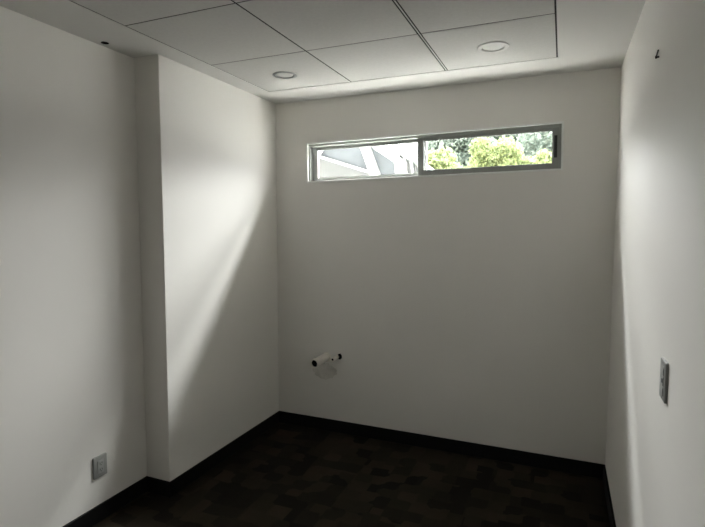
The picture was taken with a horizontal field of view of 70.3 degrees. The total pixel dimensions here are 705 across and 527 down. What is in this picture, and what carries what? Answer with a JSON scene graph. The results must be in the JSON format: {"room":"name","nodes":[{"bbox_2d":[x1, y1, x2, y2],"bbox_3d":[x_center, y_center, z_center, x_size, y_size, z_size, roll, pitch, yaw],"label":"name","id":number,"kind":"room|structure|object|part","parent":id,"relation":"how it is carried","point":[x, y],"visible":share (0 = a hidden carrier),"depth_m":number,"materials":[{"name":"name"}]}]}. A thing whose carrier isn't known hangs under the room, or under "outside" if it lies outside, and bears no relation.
{"room":"empty office room","nodes":[
{"label":"empty office room","id":0,"kind":"room"},
{"bbox_2d":[0,6,146,526],"bbox_3d":[-1.701,0.054,1.771,0.125,2.701,4.700,2,5,23],"label":"wall","id":1,"kind":"structure","parent":0,"point":[72,392],"depth_m":2.39,"materials":[{"name":"white paint"}]},
{"bbox_2d":[92,452,106,479],"bbox_3d":[-1.312,1.054,2.603,0.013,0.114,0.082,2,5,23],"label":"power outlet","id":2,"kind":"object","parent":1,"relation":"attached to","point":[99,463],"visible":1,"depth_m":2.59,"materials":[{"name":"grey plastic"}]},
{"bbox_2d":[97,459,103,473],"bbox_3d":[-1.308,1.054,2.601,0.002,0.068,0.036,2,5,23],"label":"receptacle","id":3,"kind":"object","parent":2,"relation":"attached to","point":[100,462],"depth_m":2.60,"materials":[{"name":"grey plastic"}]},
{"bbox_2d":[62,476,147,526],"bbox_3d":[-1.869,1.399,1.296,0.011,0.090,3.511,2,5,23],"label":"baseboard","id":4,"kind":"structure","parent":1,"relation":"attached to","point":[116,502],"depth_m":2.67,"materials":[{"name":"black plastic"}]},
{"bbox_2d":[134,54,278,481],"bbox_3d":[-0.886,-0.062,3.329,0.172,2.701,1.189,2,5,23],"label":"wall pier","id":5,"kind":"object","parent":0,"point":[206,144],"visible":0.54,"depth_m":3.05,"materials":[{"name":"white paint"}]},
{"bbox_2d":[147,411,278,497],"bbox_3d":[-0.881,1.241,3.412,0.172,0.090,1.189,2,5,23],"label":"baseboard","id":6,"kind":"object","parent":5,"relation":"attached to","point":[154,485],"visible":1,"depth_m":3.13,"materials":[{"name":"black plastic"}]},
{"bbox_2d":[0,0,645,103],"bbox_3d":[-0.503,-1.054,1.186,2.470,0.100,4.700,2,5,23],"label":"ceiling","id":7,"kind":"structure","parent":0,"point":[334,48],"depth_m":2.42,"materials":[{"name":"paint"}]},
{"bbox_3d":[-0.880,-1.066,1.896,0.602,0.015,0.603,2,5,23],"label":"panel","id":8,"kind":"part","parent":7,"relation":"part of","materials":[{"name":"white"}]},
{"bbox_3d":[-0.644,-1.108,2.457,0.602,0.015,0.603,2,5,23],"label":"panel","id":9,"kind":"part","parent":7,"relation":"part of","materials":[{"name":"white"}]},
{"bbox_3d":[-0.409,-1.150,3.018,0.602,0.015,0.603,2,5,23],"label":"panel","id":10,"kind":"part","parent":7,"relation":"part of","materials":[{"name":"white"}]},
{"bbox_2d":[272,71,296,78],"bbox_3d":[-0.411,-1.161,3.036,0.150,0.043,0.150,2,5,23],"label":"recessed light","id":11,"kind":"object","parent":7,"relation":"in","point":[281,75],"visible":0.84,"depth_m":3.04,"materials":[{"name":"grey plastic"}]},
{"bbox_2d":[277,73,292,76],"bbox_3d":[-0.411,-1.145,3.037,0.099,0.007,0.099,2,5,23],"label":"diffuser","id":12,"kind":"object","parent":11,"relation":"attached to","point":[278,74],"depth_m":3.03,"materials":[{"name":"grey plastic"}]},
{"bbox_3d":[-0.084,-1.090,2.224,0.595,0.015,0.603,2,5,23],"label":"panel","id":13,"kind":"part","parent":7,"relation":"part of","materials":[{"name":"white"}]},
{"bbox_3d":[0.151,-1.132,2.785,0.595,0.015,0.603,2,5,23],"label":"panel","id":14,"kind":"part","parent":7,"relation":"part of","materials":[{"name":"white"}]},
{"bbox_3d":[0.481,-1.072,1.988,0.589,0.015,0.603,2,5,23],"label":"panel","id":15,"kind":"part","parent":7,"relation":"part of","materials":[{"name":"white"}]},
{"bbox_3d":[0.717,-1.113,2.549,0.589,0.015,0.603,2,5,23],"label":"panel","id":16,"kind":"part","parent":7,"relation":"part of","materials":[{"name":"white"}]},
{"bbox_2d":[477,41,508,52],"bbox_3d":[0.718,-1.123,2.554,0.158,0.046,0.158,2,5,23],"label":"recessed light","id":17,"kind":"object","parent":7,"relation":"in","point":[497,46],"visible":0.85,"depth_m":2.55,"materials":[{"name":"grey plastic"}]},
{"bbox_2d":[483,44,503,49],"bbox_3d":[0.718,-1.108,2.555,0.107,0.007,0.107,2,5,23],"label":"diffuser","id":18,"kind":"object","parent":17,"relation":"attached to","point":[485,46],"depth_m":2.55,"materials":[{"name":"grey plastic"}]},
{"bbox_2d":[93,422,609,526],"bbox_3d":[-0.506,1.499,1.377,2.720,0.120,4.950,2,5,23],"label":"floor","id":19,"kind":"structure","parent":0,"point":[290,475],"depth_m":2.91,"materials":[{"name":"carpet"}]},
{"bbox_2d":[387,145,400,154],"bbox_3d":[0.146,-1.640,14.227,2.737,4.460,2.117,2,5,23],"label":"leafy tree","id":20,"kind":"object","parent":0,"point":[396,151],"visible":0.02,"depth_m":13.91,"materials":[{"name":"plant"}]},
{"bbox_2d":[276,67,620,463],"bbox_3d":[0.428,-0.072,3.491,2.720,2.701,0.125,2,5,23],"label":"wall","id":21,"kind":"structure","parent":0,"point":[468,308],"depth_m":3.32,"materials":[{"name":"white paint"}]},
{"bbox_2d":[310,352,330,367],"bbox_3d":[-0.233,0.704,3.643,0.076,0.076,0.212,2,5,23],"label":"drain pipe","id":22,"kind":"object","parent":21,"relation":"attached to","point":[325,357],"visible":0.98,"depth_m":3.60,"materials":[{"name":"white plastic"}]},
{"bbox_2d":[312,363,336,379],"bbox_3d":[-0.209,0.804,3.755,0.209,0.138,0.001,2,5,23],"label":"plaster patch","id":23,"kind":"object","parent":21,"relation":"attached to","point":[325,371],"visible":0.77,"depth_m":3.75,"materials":[{"name":"white paint"}]},
{"bbox_2d":[330,355,338,361],"bbox_3d":[-0.129,0.694,3.665,0.035,0.035,0.090,2,5,23],"label":"pipe","id":24,"kind":"object","parent":21,"relation":"attached to","point":[336,357],"visible":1,"depth_m":3.63,"materials":[{"name":"white plastic"}]},
{"bbox_2d":[306,121,563,182],"bbox_3d":[0.481,-0.727,3.388,1.745,0.290,0.090,1,4,23],"label":"window","id":25,"kind":"structure","parent":21,"relation":"in","point":[557,129],"depth_m":3.32,"materials":[{"name":"silver metal"}]},
{"bbox_3d":[0.105,-0.729,3.568,0.865,0.248,0.024,1,4,23],"label":"fixed sash","id":26,"kind":"part","parent":25,"relation":"part of","materials":[{"name":"clear glass"}]},
{"bbox_3d":[0.852,-0.713,3.219,0.887,0.248,0.024,1,4,23],"label":"sliding sash","id":27,"kind":"part","parent":25,"relation":"part of","materials":[{"name":"silver metal"}]},
{"bbox_2d":[279,411,604,478],"bbox_3d":[0.479,1.236,3.493,2.298,0.090,0.011,2,5,23],"label":"baseboard","id":28,"kind":"structure","parent":21,"relation":"attached to","point":[590,469],"depth_m":3.41,"materials":[{"name":"black plastic"}]},
{"bbox_2d":[605,0,704,526],"bbox_3d":[0.693,0.132,0.772,0.125,2.701,4.700,2,5,23],"label":"wall","id":29,"kind":"structure","parent":0,"point":[655,457],"depth_m":1.57,"materials":[{"name":"white paint"}]},
{"bbox_2d":[603,465,615,526],"bbox_3d":[0.626,1.432,0.891,0.011,0.090,4.689,2,5,23],"label":"baseboard","id":30,"kind":"structure","parent":29,"relation":"attached to","point":[605,479],"depth_m":2.70,"materials":[{"name":"black plastic"}]},
{"bbox_2d":[659,357,668,403],"bbox_3d":[0.886,0.332,1.426,0.011,0.115,0.080,2,5,23],"label":"switch plate","id":31,"kind":"object","parent":29,"relation":"attached to","point":[664,367],"visible":1,"depth_m":1.40,"materials":[{"name":"grey"}]},
{"label":"outside","id":32,"kind":"structure","parent":0,"visible":0},
{"bbox_3d":[8.136,-0.082,24.719,60.000,0.200,44.865,2,5,23],"label":"ground","id":33,"kind":"structure","parent":32,"visible":0},
{"bbox_2d":[319,145,433,177],"bbox_3d":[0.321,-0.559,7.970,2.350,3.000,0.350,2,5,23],"label":"building","id":34,"kind":"structure","parent":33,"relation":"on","point":[375,160],"depth_m":7.82,"materials":[{"name":"white paint"}]},
{"bbox_3d":[-0.226,-1.615,8.007,1.062,0.378,0.100,2,5,23],"label":"rail","id":35,"kind":"part","parent":34,"relation":"part of","materials":[{"name":"white metal"}]},
{"bbox_3d":[1.059,-0.365,7.664,0.740,2.660,0.030,2,5,23],"label":"ribbed panel","id":36,"kind":"part","parent":34,"relation":"part of","materials":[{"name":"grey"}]},
{"bbox_2d":[416,146,463,169],"bbox_3d":[1.514,-0.509,8.726,1.329,3.030,0.923,2,5,23],"label":"leafy shrub","id":37,"kind":"object","parent":33,"relation":"on","point":[435,160],"visible":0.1,"depth_m":8.43,"materials":[{"name":"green plant"}]},
{"bbox_2d":[408,136,496,167],"bbox_3d":[2.661,-1.571,13.061,2.524,4.501,2.174,2,5,23],"label":"leafy tree","id":38,"kind":"object","parent":33,"relation":"on","point":[460,147],"visible":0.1,"depth_m":12.25,"materials":[{"name":"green plant"}]},
{"bbox_2d":[465,135,533,167],"bbox_3d":[2.770,-0.822,10.025,1.973,3.463,1.396,2,5,23],"label":"leafy shrub","id":39,"kind":"object","parent":33,"relation":"on","point":[503,153],"visible":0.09,"depth_m":9.63,"materials":[{"name":"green plant"}]},
{"bbox_2d":[491,133,540,155],"bbox_3d":[5.055,-2.100,15.650,4.786,5.174,2.573,1,4,14],"label":"leafy tree","id":40,"kind":"object","parent":33,"relation":"on","point":[515,135],"visible":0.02,"depth_m":15.06,"materials":[{"name":"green plant"}]},
{"bbox_2d":[516,132,551,160],"bbox_3d":[5.152,-1.548,12.153,2.637,4.598,2.188,2,5,23],"label":"leafy tree","id":41,"kind":"object","parent":33,"relation":"on","point":[537,142],"visible":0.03,"depth_m":11.88,"materials":[{"name":"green plant"}]},
{"bbox_2d":[530,149,551,163],"bbox_3d":[3.084,-0.393,8.081,0.984,2.899,1.142,-4,6,-44],"label":"leafy shrub","id":42,"kind":"object","parent":33,"relation":"on","point":[542,156],"visible":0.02,"depth_m":7.97,"materials":[{"name":"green plant"}]}
]}

